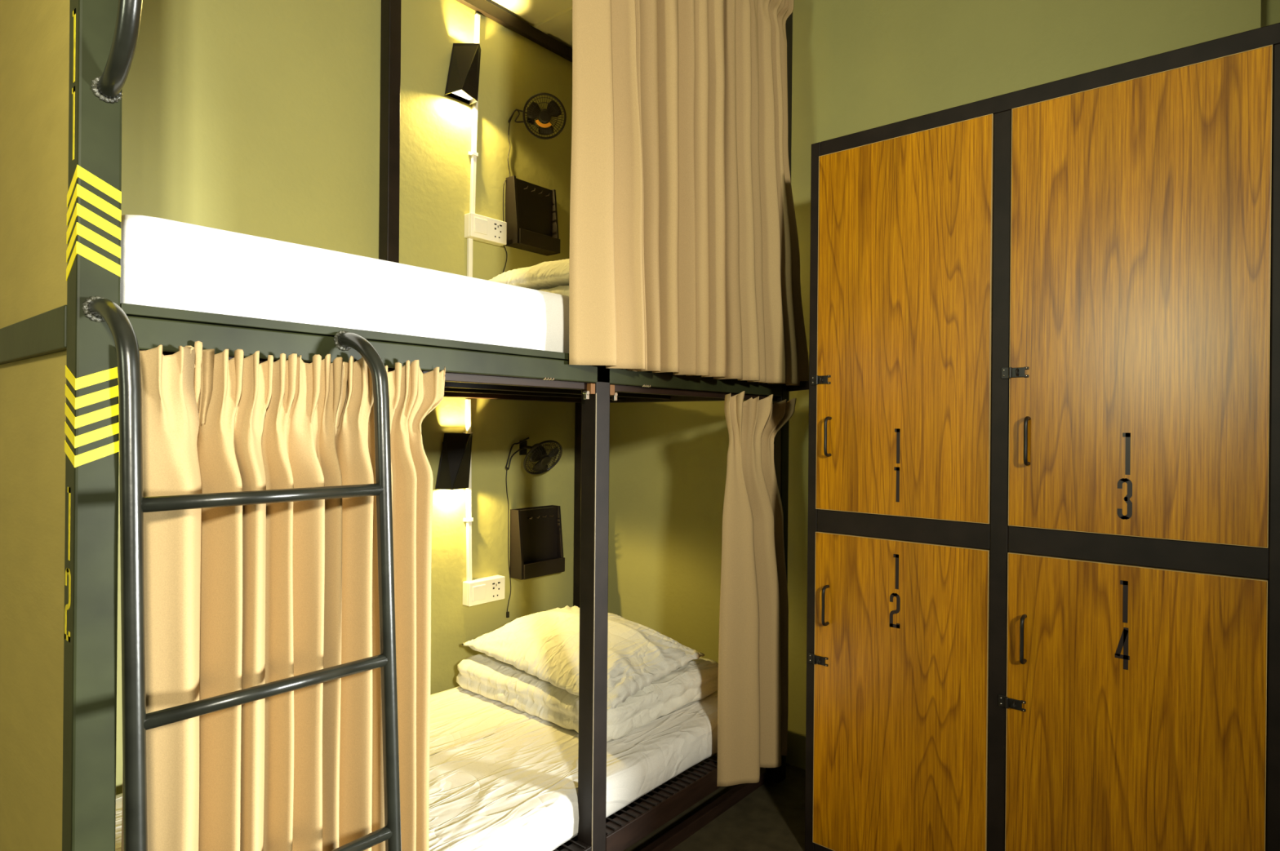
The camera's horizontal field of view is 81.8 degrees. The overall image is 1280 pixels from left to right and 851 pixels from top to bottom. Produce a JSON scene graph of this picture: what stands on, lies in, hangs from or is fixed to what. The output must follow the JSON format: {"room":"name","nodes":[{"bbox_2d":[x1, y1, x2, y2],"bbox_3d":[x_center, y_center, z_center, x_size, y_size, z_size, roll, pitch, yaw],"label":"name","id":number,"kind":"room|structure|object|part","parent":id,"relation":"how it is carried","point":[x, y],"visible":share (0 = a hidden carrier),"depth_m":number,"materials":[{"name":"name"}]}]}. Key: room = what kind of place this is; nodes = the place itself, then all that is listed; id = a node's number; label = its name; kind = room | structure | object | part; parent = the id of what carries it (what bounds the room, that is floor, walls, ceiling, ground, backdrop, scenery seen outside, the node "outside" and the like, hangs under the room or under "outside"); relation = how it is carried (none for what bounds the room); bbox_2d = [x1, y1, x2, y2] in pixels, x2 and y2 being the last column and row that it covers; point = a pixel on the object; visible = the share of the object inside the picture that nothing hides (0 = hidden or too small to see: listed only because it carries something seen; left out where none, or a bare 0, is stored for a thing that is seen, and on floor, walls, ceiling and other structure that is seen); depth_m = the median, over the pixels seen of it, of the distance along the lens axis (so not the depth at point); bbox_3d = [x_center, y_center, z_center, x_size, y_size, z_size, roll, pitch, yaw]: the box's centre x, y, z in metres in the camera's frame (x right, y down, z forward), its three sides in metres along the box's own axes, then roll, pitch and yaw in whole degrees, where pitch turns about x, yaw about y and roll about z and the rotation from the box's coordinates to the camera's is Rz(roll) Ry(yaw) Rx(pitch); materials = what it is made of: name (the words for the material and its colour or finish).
{"room":"dormitory","nodes":[
{"label":"dormitory","id":0,"kind":"room"},
{"bbox_2d":[115,0,575,795],"bbox_3d":[-1.407,-0.180,1.705,0.100,2.875,6.000,1,0,40],"label":"wall","id":1,"kind":"structure","parent":0,"point":[261,118],"depth_m":2.32,"materials":[{"name":"green paint"}]},
{"bbox_2d":[435,433,472,489],"bbox_3d":[-0.620,0.119,2.498,0.088,0.186,0.122,1,0,40],"label":"wall lamp","id":2,"kind":"object","parent":1,"relation":"attached to","point":[454,469],"visible":1,"depth_m":2.48,"materials":[{"name":"black plastic"}]},
{"bbox_2d":[444,43,480,104],"bbox_3d":[-0.594,-1.208,2.515,0.088,0.186,0.120,1,0,40],"label":"wall lamp","id":3,"kind":"object","parent":1,"relation":"attached to","point":[463,77],"visible":1,"depth_m":2.50,"materials":[{"name":"black plastic"}]},
{"bbox_2d":[452,89,472,100],"bbox_3d":[-0.596,-1.131,2.508,0.068,0.003,0.091,1,0,40],"label":"diffuser","id":4,"kind":"object","parent":3,"relation":"attached to","point":[460,95],"depth_m":2.52,"materials":[{"name":"white plastic"}]},
{"bbox_2d":[462,399,473,581],"bbox_3d":[-0.598,0.227,2.581,0.017,0.641,0.044,1,0,40],"label":"cable conduit","id":5,"kind":"object","parent":1,"relation":"attached to","point":[468,519],"visible":0.76,"depth_m":2.58,"materials":[{"name":"white plastic"}]},
{"bbox_2d":[466,238,472,277],"bbox_3d":[-0.595,-0.480,2.580,0.014,0.350,0.017,1,0,40],"label":"cable conduit","id":6,"kind":"object","parent":1,"relation":"attached to","point":[469,241],"visible":0.44,"depth_m":2.57,"materials":[{"name":"white plastic"}]},
{"bbox_2d":[468,13,480,213],"bbox_3d":[-0.577,-1.093,2.592,0.017,0.705,0.046,1,0,40],"label":"cable conduit","id":7,"kind":"object","parent":1,"relation":"attached to","point":[474,155],"visible":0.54,"depth_m":2.58,"materials":[{"name":"white plastic"}]},
{"bbox_2d":[462,575,505,606],"bbox_3d":[-0.551,0.585,2.620,0.045,0.082,0.158,1,0,40],"label":"power socket","id":8,"kind":"object","parent":1,"relation":"attached to","point":[487,589],"visible":1,"depth_m":2.59,"materials":[{"name":"white plastic"}]},
{"bbox_2d":[472,584,485,601],"bbox_3d":[-0.561,0.584,2.576,0.005,0.052,0.055,1,0,40],"label":"switch","id":9,"kind":"object","parent":8,"relation":"attached to","point":[478,590],"depth_m":2.57,"materials":[{"name":"white plastic"}]},
{"bbox_2d":[464,212,506,246],"bbox_3d":[-0.544,-0.693,2.614,0.045,0.082,0.158,1,0,40],"label":"power socket","id":10,"kind":"object","parent":1,"relation":"attached to","point":[479,228],"visible":1,"depth_m":2.59,"materials":[{"name":"white plastic"}]},
{"bbox_2d":[474,217,487,235],"bbox_3d":[-0.554,-0.694,2.571,0.005,0.052,0.055,1,0,40],"label":"switch","id":11,"kind":"object","parent":10,"relation":"attached to","point":[480,223],"depth_m":2.57,"materials":[{"name":"white plastic"}]},
{"bbox_2d":[505,175,559,256],"bbox_3d":[-0.398,-0.783,2.765,0.072,0.248,0.210,1,0,40],"label":"wall holder","id":12,"kind":"object","parent":1,"relation":"attached to","point":[531,209],"visible":0.98,"depth_m":2.74,"materials":[{"name":"black metal"}]},
{"bbox_3d":[-0.462,-0.783,2.688,0.058,0.248,0.010,1,0,40],"label":"panel","id":13,"kind":"part","parent":12,"relation":"part of","materials":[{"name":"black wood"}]},
{"bbox_3d":[-0.408,-0.786,2.773,0.031,0.234,0.188,1,0,40],"label":"panel","id":14,"kind":"part","parent":12,"relation":"part of","materials":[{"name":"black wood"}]},
{"bbox_3d":[-0.334,-0.782,2.840,0.058,0.248,0.010,1,0,40],"label":"panel","id":15,"kind":"part","parent":12,"relation":"part of","materials":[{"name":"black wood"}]},
{"bbox_2d":[505,437,562,617],"bbox_3d":[-0.387,0.376,2.735,0.145,0.664,0.187,1,0,40],"label":"wall fan","id":16,"kind":"object","parent":1,"relation":"attached to","point":[540,455],"depth_m":2.72,"materials":[{"name":"black plastic"}]},
{"bbox_3d":[-0.482,0.430,2.723,0.010,0.554,0.030,1,0,40],"label":"fan cord","id":17,"kind":"part","parent":16,"relation":"part of","materials":[{"name":"plastic"}]},
{"bbox_3d":[-0.375,0.106,2.698,0.024,0.055,0.055,1,0,40],"label":"blade","id":18,"kind":"part","parent":16,"relation":"part of","materials":[{"name":"black plastic"}]},
{"bbox_3d":[-0.377,0.098,2.752,0.064,0.063,0.050,1,0,40],"label":"motor","id":19,"kind":"part","parent":16,"relation":"part of","materials":[{"name":"black plastic"}]},
{"bbox_3d":[-0.368,0.150,2.747,0.058,0.045,0.035,1,0,-21],"label":"blade","id":20,"kind":"part","parent":16,"relation":"part of","materials":[{"name":"black plastic"}]},
{"bbox_2d":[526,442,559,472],"bbox_3d":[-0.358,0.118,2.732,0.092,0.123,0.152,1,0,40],"label":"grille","id":21,"kind":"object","parent":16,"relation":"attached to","point":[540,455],"depth_m":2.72,"materials":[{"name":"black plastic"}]},
{"bbox_2d":[525,442,560,473],"bbox_3d":[-0.358,0.119,2.731,0.092,0.123,0.151,1,0,40],"label":"grille","id":22,"kind":"object","parent":16,"relation":"attached to","point":[540,455],"depth_m":2.72,"materials":[{"name":"black plastic"}]},
{"bbox_3d":[-0.319,0.099,2.741,0.045,0.038,0.057,1,0,40],"label":"blade","id":23,"kind":"part","parent":16,"relation":"part of","materials":[{"name":"black plastic"}]},
{"bbox_2d":[502,92,566,273],"bbox_3d":[-0.386,-0.860,2.745,0.221,0.713,0.124,1,0,4],"label":"wall fan","id":24,"kind":"object","parent":1,"relation":"attached to","point":[553,110],"depth_m":2.72,"materials":[{"name":"black plastic"}]},
{"bbox_3d":[-0.489,-0.815,2.705,0.006,0.620,0.033,1,0,40],"label":"fan cord","id":25,"kind":"part","parent":24,"relation":"part of","materials":[{"name":"plastic"}]},
{"bbox_3d":[-0.387,-1.159,2.717,0.055,0.058,0.013,1,0,-13],"label":"blade","id":26,"kind":"part","parent":24,"relation":"part of","materials":[{"name":"black plastic"}]},
{"bbox_2d":[524,94,564,137],"bbox_3d":[-0.353,-1.143,2.731,0.115,0.138,0.120,1,0,40],"label":"grille","id":27,"kind":"object","parent":24,"relation":"attached to","point":[553,110],"depth_m":2.72,"materials":[{"name":"black plastic"}]},
{"bbox_2d":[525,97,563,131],"bbox_3d":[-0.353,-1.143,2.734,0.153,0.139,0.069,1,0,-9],"label":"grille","id":28,"kind":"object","parent":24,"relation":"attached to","point":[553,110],"depth_m":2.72,"materials":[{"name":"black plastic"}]},
{"bbox_3d":[-0.350,-1.108,2.743,0.059,0.049,0.028,1,0,13],"label":"blade","id":29,"kind":"part","parent":24,"relation":"part of","materials":[{"name":"black plastic"}]},
{"bbox_3d":[-0.319,-1.167,2.722,0.047,0.046,0.044,1,0,17],"label":"blade","id":30,"kind":"part","parent":24,"relation":"part of","materials":[{"name":"black plastic"}]},
{"bbox_2d":[509,505,564,580],"bbox_3d":[-0.385,0.438,2.794,0.072,0.252,0.215,1,0,40],"label":"wall holder","id":31,"kind":"object","parent":1,"relation":"attached to","point":[536,546],"visible":1,"depth_m":2.77,"materials":[{"name":"black metal"}]},
{"bbox_3d":[-0.450,0.437,2.715,0.058,0.252,0.010,1,0,40],"label":"panel","id":32,"kind":"part","parent":31,"relation":"part of","materials":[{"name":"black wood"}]},
{"bbox_3d":[-0.395,0.434,2.801,0.031,0.238,0.193,1,0,40],"label":"panel","id":33,"kind":"part","parent":31,"relation":"part of","materials":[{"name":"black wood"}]},
{"bbox_3d":[-0.320,0.438,2.871,0.058,0.252,0.010,1,0,40],"label":"panel","id":34,"kind":"part","parent":31,"relation":"part of","materials":[{"name":"black wood"}]},
{"bbox_2d":[532,5,572,34],"bbox_3d":[0.419,-1.495,2.134,2.125,0.012,0.060,1,0,40],"label":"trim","id":35,"kind":"structure","parent":1,"relation":"attached to","point":[564,17],"depth_m":2.74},
{"bbox_2d":[485,0,572,48],"bbox_3d":[0.919,-1.547,-0.303,6.025,0.100,5.900,1,0,40],"label":"ceiling","id":36,"kind":"structure","parent":0,"point":[531,12],"depth_m":2.69,"materials":[{"name":"beige paint"}]},
{"bbox_2d":[552,754,805,850],"bbox_3d":[0.893,1.228,-0.303,6.025,0.100,5.900,1,0,40],"label":"floor","id":37,"kind":"structure","parent":0,"point":[771,818],"depth_m":2.18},
{"bbox_2d":[0,0,808,850],"bbox_3d":[-0.381,-0.165,1.936,1.165,2.663,1.941,1,0,40],"label":"bunk bed","id":38,"kind":"object","parent":37,"relation":"on","point":[71,388],"visible":0.84,"depth_m":1.14,"materials":[{"name":"black paint"}]},
{"bbox_3d":[-1.082,-0.138,1.291,0.820,0.059,0.052,1,0,40],"label":"rail","id":39,"kind":"part","parent":38,"relation":"part of","materials":[{"name":"grey metal"}]},
{"bbox_3d":[-1.093,0.515,1.285,0.820,1.249,0.012,1,0,40],"label":"panel","id":40,"kind":"part","parent":38,"relation":"part of","materials":[{"name":"green wood"}]},
{"bbox_3d":[-1.081,-0.801,1.285,0.820,1.267,0.012,1,0,40],"label":"panel","id":41,"kind":"part","parent":38,"relation":"part of","materials":[{"name":"green wood"}]},
{"bbox_3d":[-0.748,-0.164,1.012,0.050,2.654,0.050,1,0,40],"label":"post","id":42,"kind":"part","parent":38,"relation":"part of","materials":[{"name":"grey metal"}]},
{"bbox_3d":[-0.659,0.497,0.940,0.197,1.334,0.029,1,0,37],"label":"rail","id":43,"kind":"part","parent":38,"relation":"part of","materials":[{"name":"black metal"}]},
{"bbox_3d":[-0.676,-0.865,0.968,0.119,0.845,0.027,1,0,40],"label":"grab handle","id":44,"kind":"part","parent":38,"relation":"part of","materials":[{"name":"black metal"}]},
{"bbox_2d":[120,341,445,850],"bbox_3d":[-0.546,0.466,1.203,0.107,1.178,0.514,1,0,39],"label":"curtain","id":45,"kind":"object","parent":38,"relation":"hanging from","point":[237,598],"visible":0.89,"depth_m":1.15,"materials":[{"name":"beige fabric"}]},
{"bbox_2d":[120,214,568,353],"bbox_3d":[-0.483,-0.232,1.996,0.831,0.168,1.797,1,0,40],"label":"mattress","id":46,"kind":"object","parent":38,"relation":"on","point":[168,264],"visible":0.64,"depth_m":1.27,"materials":[{"name":"white fabric"}]},
{"bbox_2d":[537,285,568,296],"bbox_3d":[-0.157,-0.367,2.443,0.714,0.108,0.590,1,0,40],"label":"duvet","id":47,"kind":"object","parent":46,"relation":"on","point":[560,290],"visible":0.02,"depth_m":2.15,"materials":[{"name":"white fabric"}]},
{"bbox_2d":[488,258,568,289],"bbox_3d":[-0.166,-0.484,2.429,0.735,0.136,0.580,1,0,40],"label":"pillow","id":48,"kind":"object","parent":47,"relation":"on","point":[550,274],"visible":0.16,"depth_m":2.25,"materials":[{"name":"white fabric"}]},
{"bbox_3d":[-0.434,0.504,1.208,0.197,1.324,0.030,1,0,36],"label":"rail","id":49,"kind":"part","parent":38,"relation":"part of","materials":[{"name":"black metal"}]},
{"bbox_3d":[-0.790,-0.164,2.316,0.051,2.654,0.042,1,0,40],"label":"post","id":50,"kind":"part","parent":38,"relation":"part of","materials":[{"name":"brown metal"}]},
{"bbox_2d":[115,686,717,850],"bbox_3d":[-0.487,0.925,2.000,0.829,0.126,1.809,1,0,40],"label":"mattress","id":51,"kind":"object","parent":38,"relation":"on","point":[503,777],"visible":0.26,"depth_m":1.92,"materials":[{"name":"white fabric"}]},
{"bbox_2d":[456,653,718,742],"bbox_3d":[-0.168,0.819,2.443,0.714,0.108,0.590,1,0,40],"label":"duvet","id":52,"kind":"object","parent":51,"relation":"on","point":[489,677],"visible":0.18,"depth_m":2.23,"materials":[{"name":"white fabric"}]},
{"bbox_2d":[461,605,704,711],"bbox_3d":[-0.177,0.702,2.429,0.735,0.136,0.580,1,0,40],"label":"pillow","id":53,"kind":"object","parent":52,"relation":"on","point":[544,645],"visible":0.84,"depth_m":2.30,"materials":[{"name":"white fabric"}]},
{"bbox_3d":[-0.141,-0.124,1.731,0.045,0.046,1.832,1,0,40],"label":"rail","id":54,"kind":"part","parent":38,"relation":"part of","materials":[{"name":"grey metal"}]},
{"bbox_3d":[-0.821,-0.133,2.279,0.051,0.070,1.797,1,0,40],"label":"rail","id":55,"kind":"part","parent":38,"relation":"part of","materials":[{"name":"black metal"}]},
{"bbox_3d":[-0.820,-1.479,2.289,0.022,0.043,1.797,1,0,40],"label":"rail","id":56,"kind":"part","parent":38,"relation":"part of","materials":[{"name":"brown metal"}]},
{"bbox_3d":[-0.436,1.020,1.393,0.045,0.062,0.949,1,0,40],"label":"rail","id":57,"kind":"part","parent":38,"relation":"part of","materials":[{"name":"brown metal"}]},
{"bbox_3d":[-0.227,-0.159,2.986,0.051,2.654,0.050,1,0,40],"label":"post","id":58,"kind":"part","parent":38,"relation":"part of","materials":[{"name":"brown metal"}]},
{"bbox_3d":[-0.105,-0.158,1.777,0.050,2.654,0.050,1,0,40],"label":"post","id":59,"kind":"part","parent":38,"relation":"part of","materials":[{"name":"brown metal"}]},
{"bbox_3d":[0.170,1.026,2.114,0.045,0.062,0.833,1,0,40],"label":"rail","id":60,"kind":"part","parent":38,"relation":"part of","materials":[{"name":"brown metal"}]},
{"bbox_3d":[0.129,-0.124,2.733,0.820,0.070,0.050,1,0,40],"label":"rail","id":61,"kind":"part","parent":38,"relation":"part of","materials":[{"name":"brown metal"}]},
{"bbox_2d":[568,0,808,386],"bbox_3d":[0.218,-0.775,2.050,0.086,1.283,1.092,1,0,40],"label":"curtain","id":62,"kind":"object","parent":38,"relation":"hanging from","point":[684,259],"visible":1,"depth_m":1.94,"materials":[{"name":"beige fabric"}]},
{"bbox_3d":[-0.173,1.151,1.748,0.026,0.035,1.832,1,0,40],"label":"floor rail","id":63,"kind":"part","parent":38,"relation":"part of","materials":[{"name":"brown metal"}]},
{"bbox_2d":[716,391,796,786],"bbox_3d":[0.364,0.475,2.272,0.119,1.146,0.406,1,0,40],"label":"curtain","id":64,"kind":"object","parent":38,"relation":"hanging from","point":[753,686],"visible":1,"depth_m":2.17,"materials":[{"name":"beige fabric"}]},
{"bbox_3d":[0.462,-0.153,2.453,0.050,2.654,0.050,1,0,40],"label":"post","id":65,"kind":"part","parent":38,"relation":"part of","materials":[{"name":"brown metal"}]},
{"bbox_2d":[804,22,1279,850],"bbox_3d":[0.982,0.205,1.853,1.024,1.947,0.477,1,0,40],"label":"tall cabinet","id":66,"kind":"object","parent":37,"relation":"on","point":[1043,526],"visible":1,"depth_m":1.64,"materials":[{"name":"brown wood"}]},
{"bbox_3d":[0.651,1.156,1.881,0.440,0.040,0.029,1,0,40],"label":"rail","id":67,"kind":"part","parent":66,"relation":"part of","materials":[{"name":"brown metal"}]},
{"bbox_3d":[0.494,0.481,1.971,0.008,0.109,0.033,1,0,40],"label":"handle","id":68,"kind":"part","parent":66,"relation":"part of","materials":[{"name":"black plastic"}]},
{"bbox_3d":[0.500,0.030,1.970,0.008,0.108,0.033,1,0,40],"label":"handle","id":69,"kind":"part","parent":66,"relation":"part of","materials":[{"name":"black plastic"}]},
{"bbox_3d":[0.646,0.713,1.872,0.438,0.842,0.014,1,0,40],"label":"door","id":70,"kind":"part","parent":66,"relation":"part of","materials":[{"name":"brown wood"}]},
{"bbox_3d":[0.659,0.260,1.881,0.440,0.060,0.029,1,0,40],"label":"rail","id":71,"kind":"part","parent":66,"relation":"part of","materials":[{"name":"brown metal"}]},
{"bbox_3d":[0.655,-0.251,1.872,0.438,0.956,0.014,1,0,40],"label":"door","id":72,"kind":"part","parent":66,"relation":"part of","materials":[{"name":"brown wood"}]},
{"bbox_3d":[0.862,0.482,1.662,0.008,0.111,0.033,1,0,40],"label":"handle","id":73,"kind":"part","parent":66,"relation":"part of","materials":[{"name":"black plastic"}]},
{"bbox_3d":[0.869,0.035,1.659,0.008,0.112,0.033,1,0,40],"label":"handle","id":74,"kind":"part","parent":66,"relation":"part of","materials":[{"name":"black plastic"}]},
{"bbox_3d":[0.881,-0.749,1.701,0.996,0.040,0.030,1,0,40],"label":"rail","id":75,"kind":"part","parent":66,"relation":"part of","materials":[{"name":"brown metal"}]},
{"bbox_3d":[1.020,0.716,1.558,0.453,0.842,0.014,1,0,40],"label":"door","id":76,"kind":"part","parent":66,"relation":"part of","materials":[{"name":"brown wood"}]},
{"bbox_3d":[1.032,0.263,1.567,0.458,0.060,0.029,1,0,40],"label":"rail","id":77,"kind":"part","parent":66,"relation":"part of","materials":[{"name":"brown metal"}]},
{"bbox_3d":[1.029,-0.247,1.558,0.453,0.956,0.014,1,0,40],"label":"door","id":78,"kind":"part","parent":66,"relation":"part of","materials":[{"name":"brown wood"}]},
{"bbox_2d":[608,0,1261,770],"bbox_3d":[0.986,-0.159,2.830,2.118,2.675,1.000,1,0,40],"label":"wall","id":79,"kind":"structure","parent":0,"point":[858,65],"depth_m":2.52,"materials":[{"name":"green paint"}]},
{"bbox_2d":[1261,0,1279,26],"bbox_3d":[1.938,-0.150,1.612,0.907,2.675,0.080,1,0,40],"label":"wall","id":80,"kind":"structure","parent":0,"point":[1270,9],"depth_m":1.86,"materials":[{"name":"green paint"}]}
]}

